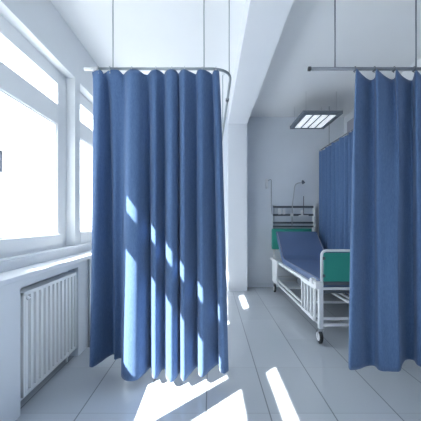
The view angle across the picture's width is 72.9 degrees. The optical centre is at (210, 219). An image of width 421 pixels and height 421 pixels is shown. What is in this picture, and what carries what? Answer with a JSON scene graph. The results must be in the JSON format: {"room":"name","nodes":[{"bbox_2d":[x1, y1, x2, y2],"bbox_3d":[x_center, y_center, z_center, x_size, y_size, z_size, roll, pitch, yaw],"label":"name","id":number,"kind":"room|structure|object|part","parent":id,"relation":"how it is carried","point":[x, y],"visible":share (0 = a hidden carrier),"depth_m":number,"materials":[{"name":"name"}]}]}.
{"room":"hospital room","nodes":[
{"label":"hospital room","id":0,"kind":"room"},
{"bbox_2d":[0,0,103,420],"bbox_3d":[-1.340,-0.320,1.800,0.340,3.040,6.600,0,0,0],"label":"wall","id":1,"kind":"structure","parent":0,"point":[39,22],"depth_m":2.46,"materials":[{"name":"paint"}]},
{"bbox_2d":[0,14,65,258],"bbox_3d":[-1.452,-0.577,1.665,0.115,1.686,2.370,0,0,0],"label":"window","id":2,"kind":"structure","parent":1,"relation":"in","point":[15,88],"depth_m":2.41,"materials":[{"name":"white"}]},
{"bbox_3d":[-1.421,-0.395,1.914,0.030,0.150,0.028,0,0,0],"label":"handle","id":3,"kind":"part","parent":2,"relation":"part of","materials":[{"name":"silver metal"}]},
{"bbox_2d":[0,250,91,286],"bbox_3d":[-1.260,0.355,1.800,0.191,0.034,6.600,0,0,0],"label":"windowsill","id":4,"kind":"structure","parent":1,"relation":"attached to","point":[15,275],"depth_m":2.03,"materials":[{"name":"white"}]},
{"bbox_2d":[0,242,91,261],"bbox_3d":[-1.347,0.262,1.800,0.009,0.020,6.600,0,0,0],"label":"trim","id":5,"kind":"structure","parent":1,"relation":"attached to","point":[58,249],"depth_m":2.23,"materials":[{"name":"white"}]},
{"bbox_2d":[20,272,75,397],"bbox_3d":[-1.206,0.827,2.123,0.113,0.747,0.695,0,0,0],"label":"radiator","id":6,"kind":"object","parent":1,"relation":"attached to","point":[47,307],"visible":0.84,"depth_m":2.02,"materials":[{"name":"white metal"}]},
{"bbox_3d":[-1.209,1.101,2.123,0.082,0.022,0.695,0,0,0],"label":"rail","id":7,"kind":"part","parent":6,"relation":"part of","materials":[{"name":"white metal"}]},
{"bbox_2d":[80,92,92,243],"bbox_3d":[-1.452,-0.577,3.780,0.115,1.686,1.720,0,0,0],"label":"window","id":8,"kind":"structure","parent":1,"relation":"in","point":[86,134],"depth_m":3.27,"materials":[{"name":"white"}]},
{"bbox_2d":[88,259,89,346],"bbox_3d":[-1.155,0.785,2.695,0.017,0.830,0.018,0,0,0],"label":"pipe","id":9,"kind":"object","parent":1,"relation":"attached to","point":[88,259],"visible":1,"depth_m":2.69,"materials":[{"name":"grey metal"}]},
{"bbox_2d":[16,287,420,420],"bbox_3d":[0.440,1.250,1.800,4.080,0.100,6.800,0,0,0],"label":"floor","id":10,"kind":"structure","parent":0,"point":[279,370],"depth_m":2.09,"materials":[{"name":"grey tile"}]},
{"bbox_2d":[270,228,349,343],"bbox_3d":[1.419,0.672,3.802,0.838,1.055,2.176,0,0,0],"label":"hospital bed","id":11,"kind":"object","parent":10,"relation":"on","point":[303,254],"visible":0.7,"depth_m":3.33,"materials":[{"name":"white metal"}]},
{"bbox_3d":[1.026,0.818,4.560,0.028,0.365,0.360,0,0,0],"label":"rail","id":12,"kind":"part","parent":11,"relation":"part of","materials":[{"name":"white metal"}]},
{"bbox_3d":[1.375,0.323,4.861,0.680,0.355,0.022,0,0,0],"label":"headboard","id":13,"kind":"part","parent":11,"relation":"part of","materials":[{"name":"green plastic"}]},
{"bbox_3d":[1.026,0.818,3.010,0.028,0.365,0.420,0,0,0],"label":"rail","id":14,"kind":"part","parent":11,"relation":"part of","materials":[{"name":"white metal"}]},
{"bbox_3d":[1.438,0.447,3.843,0.685,0.505,1.965,0,0,0],"label":"mattress","id":15,"kind":"part","parent":11,"relation":"part of","materials":[{"name":"blue fabric"}]},
{"bbox_3d":[1.042,0.635,2.770,0.075,0.070,0.060,0,0,0],"label":"release handle","id":16,"kind":"part","parent":11,"relation":"part of","materials":[{"name":"white plastic"}]},
{"bbox_3d":[1.060,0.825,2.760,0.044,0.450,0.044,0,0,0],"label":"corner post","id":17,"kind":"part","parent":11,"relation":"part of","materials":[{"name":"white metal"}]},
{"bbox_3d":[1.425,0.492,2.760,0.731,0.415,0.026,0,0,0],"label":"footboard","id":18,"kind":"part","parent":11,"relation":"part of","materials":[{"name":"green plastic"}]},
{"bbox_3d":[1.425,0.456,2.760,0.670,0.278,0.018,0,0,0],"label":"panel","id":19,"kind":"part","parent":11,"relation":"part of","materials":[{"name":"green plastic"}]},
{"bbox_3d":[1.330,0.793,3.630,0.024,0.023,1.740,0,0,0],"label":"chassis rail","id":20,"kind":"part","parent":11,"relation":"part of","materials":[{"name":"white metal"}]},
{"bbox_2d":[50,0,420,116],"bbox_3d":[0.440,-1.890,1.800,4.080,0.100,6.800,0,0,0],"label":"ceiling","id":21,"kind":"structure","parent":0,"point":[147,33],"depth_m":2.91,"materials":[{"name":"paint"}]},
{"bbox_2d":[84,0,230,140],"bbox_3d":[-0.370,-1.456,3.414,1.080,0.768,2.772,0,0,0],"label":"rail","id":22,"kind":"object","parent":21,"relation":"hanging from","point":[112,67],"visible":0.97,"depth_m":2.05,"materials":[{"name":"grey metal"}]},
{"bbox_3d":[-0.705,-1.466,2.050,0.007,0.747,0.007,0,0,23],"label":"hanger rod","id":23,"kind":"part","parent":22,"relation":"part of","materials":[{"name":"grey metal"}]},
{"bbox_2d":[89,66,228,381],"bbox_3d":[-0.410,0.019,2.133,1.065,2.247,0.345,0,0,11],"label":"curtain","id":24,"kind":"object","parent":22,"relation":"hanging from","point":[159,287],"visible":1,"depth_m":2.08,"materials":[{"name":"blue fabric"}]},
{"bbox_3d":[-0.050,-1.466,2.050,0.007,0.747,0.007,0,0,-23],"label":"hanger rod","id":25,"kind":"part","parent":22,"relation":"part of","materials":[{"name":"grey metal"}]},
{"bbox_3d":[0.148,-1.466,3.600,0.007,0.747,0.007,0,0,-23],"label":"hanger rod","id":26,"kind":"part","parent":22,"relation":"part of","materials":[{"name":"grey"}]},
{"bbox_3d":[0.148,-1.466,2.320,0.007,0.747,0.007,0,0,23],"label":"hanger rod","id":27,"kind":"part","parent":22,"relation":"part of","materials":[{"name":"grey metal"}]},
{"bbox_2d":[227,0,293,127],"bbox_3d":[0.450,-1.730,1.800,0.320,0.220,6.600,0,0,0],"label":"beam","id":28,"kind":"structure","parent":21,"relation":"attached to","point":[263,22],"depth_m":2.72,"materials":[{"name":"paint"}]},
{"bbox_2d":[290,107,342,128],"bbox_3d":[1.580,-1.670,4.360,0.560,0.340,0.680,0,0,0],"label":"ceiling light","id":29,"kind":"object","parent":21,"relation":"hanging from","point":[308,119],"visible":1,"depth_m":4.26,"materials":[{"name":"grey"}]},
{"bbox_2d":[295,115,311,127],"bbox_3d":[1.411,-1.506,4.360,0.086,0.003,0.570,0,0,0],"label":"diffuser","id":30,"kind":"object","parent":29,"relation":"attached to","point":[305,118],"depth_m":4.35,"materials":[{"name":"white plastic"}]},
{"bbox_2d":[302,115,319,127],"bbox_3d":[1.524,-1.506,4.360,0.086,0.003,0.570,0,0,0],"label":"diffuser","id":31,"kind":"object","parent":29,"relation":"attached to","point":[313,118],"depth_m":4.35,"materials":[{"name":"white plastic"}]},
{"bbox_2d":[309,115,327,127],"bbox_3d":[1.636,-1.506,4.360,0.086,0.003,0.570,0,0,0],"label":"diffuser","id":32,"kind":"object","parent":29,"relation":"attached to","point":[320,118],"depth_m":4.34,"materials":[{"name":"white plastic"}]},
{"bbox_2d":[316,115,334,127],"bbox_3d":[1.749,-1.506,4.360,0.086,0.003,0.570,0,0,0],"label":"diffuser","id":33,"kind":"object","parent":29,"relation":"attached to","point":[328,118],"depth_m":4.35,"materials":[{"name":"white plastic"}]},
{"bbox_2d":[319,129,352,150],"bbox_3d":[1.915,-1.526,3.610,0.018,0.629,2.820,0,0,0],"label":"rail","id":34,"kind":"object","parent":21,"relation":"hanging from","point":[352,129],"visible":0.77,"depth_m":4.32,"materials":[{"name":"grey metal"}]},
{"bbox_2d":[319,131,352,295],"bbox_3d":[1.924,-0.089,4.038,0.124,2.298,1.919,0,0,0],"label":"curtain","id":35,"kind":"object","parent":34,"relation":"hanging from","point":[335,161],"visible":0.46,"depth_m":4.29,"materials":[{"name":"blue fabric"}]},
{"bbox_2d":[307,0,420,70],"bbox_3d":[1.540,-1.456,2.050,1.681,0.768,0.044,0,0,0],"label":"rail","id":36,"kind":"object","parent":21,"relation":"hanging from","point":[310,68],"visible":0.99,"depth_m":2.04,"materials":[{"name":"grey metal"}]},
{"bbox_3d":[0.892,-1.466,2.050,0.010,0.747,0.010,0,0,-23],"label":"hanger rod","id":37,"kind":"part","parent":36,"relation":"part of","materials":[{"name":"grey metal"}]},
{"bbox_2d":[348,66,420,371],"bbox_3d":[1.488,-0.007,2.069,0.988,2.184,0.144,0,0,0],"label":"curtain","id":38,"kind":"object","parent":36,"relation":"hanging from","point":[385,282],"visible":1,"depth_m":2.05,"materials":[{"name":"blue fabric"}]},
{"bbox_3d":[1.475,-1.466,2.050,0.010,0.747,0.010,0,0,22],"label":"hanger rod","id":39,"kind":"part","parent":36,"relation":"part of","materials":[{"name":"grey metal"}]},
{"bbox_2d":[221,117,343,284],"bbox_3d":[0.440,-0.320,5.150,4.080,3.040,0.100,0,0,0],"label":"wall","id":40,"kind":"structure","parent":0,"point":[279,153],"depth_m":5.10,"materials":[{"name":"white paint"}]},
{"bbox_2d":[227,124,246,290],"bbox_3d":[0.450,-0.210,4.950,0.320,2.820,0.300,0,0,0],"label":"column","id":41,"kind":"structure","parent":40,"relation":"attached to","point":[236,133],"depth_m":4.80,"materials":[{"name":"paint"}]},
{"bbox_2d":[247,283,300,286],"bbox_3d":[1.495,1.165,5.094,1.770,0.070,0.012,0,0,0],"label":"baseboard","id":42,"kind":"structure","parent":40,"relation":"attached to","point":[248,284],"depth_m":5.09,"materials":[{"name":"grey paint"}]},
{"bbox_2d":[273,205,315,231],"bbox_3d":[1.476,0.045,5.070,0.752,0.610,0.060,0,0,0],"label":"wall rack","id":43,"kind":"object","parent":40,"relation":"attached to","point":[313,207],"visible":0.85,"depth_m":5.04,"materials":[{"name":"grey metal"}]},
{"bbox_2d":[290,180,304,221],"bbox_3d":[1.521,-0.294,4.995,0.249,0.808,0.059,0,0,14],"label":"reading lamp","id":44,"kind":"object","parent":43,"relation":"attached to","point":[302,182],"visible":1,"depth_m":5.01,"materials":[{"name":"silver metal"}]},
{"bbox_3d":[1.510,-0.281,5.005,0.187,0.783,0.024,0,0,10],"label":"stem","id":45,"kind":"part","parent":44,"relation":"part of","materials":[{"name":"silver metal"}]},
{"bbox_2d":[299,196,308,215],"bbox_3d":[1.625,-0.241,5.003,0.150,0.358,0.085,0,0,0],"label":"holder","id":46,"kind":"object","parent":43,"relation":"attached to","point":[302,211],"visible":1,"depth_m":4.99,"materials":[{"name":"grey metal"}]},
{"bbox_2d":[344,58,420,135],"bbox_3d":[2.430,-0.320,1.800,0.100,3.040,6.600,0,0,0],"label":"wall","id":47,"kind":"structure","parent":0,"point":[409,75],"depth_m":3.51,"materials":[{"name":"paint"}]},
{"bbox_2d":[347,118,353,134],"bbox_3d":[2.300,-1.480,4.355,0.160,0.240,0.610,0,0,0],"label":"wall box","id":48,"kind":"object","parent":47,"relation":"attached to","point":[350,123],"visible":0.14,"depth_m":4.54,"materials":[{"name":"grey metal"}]}
]}

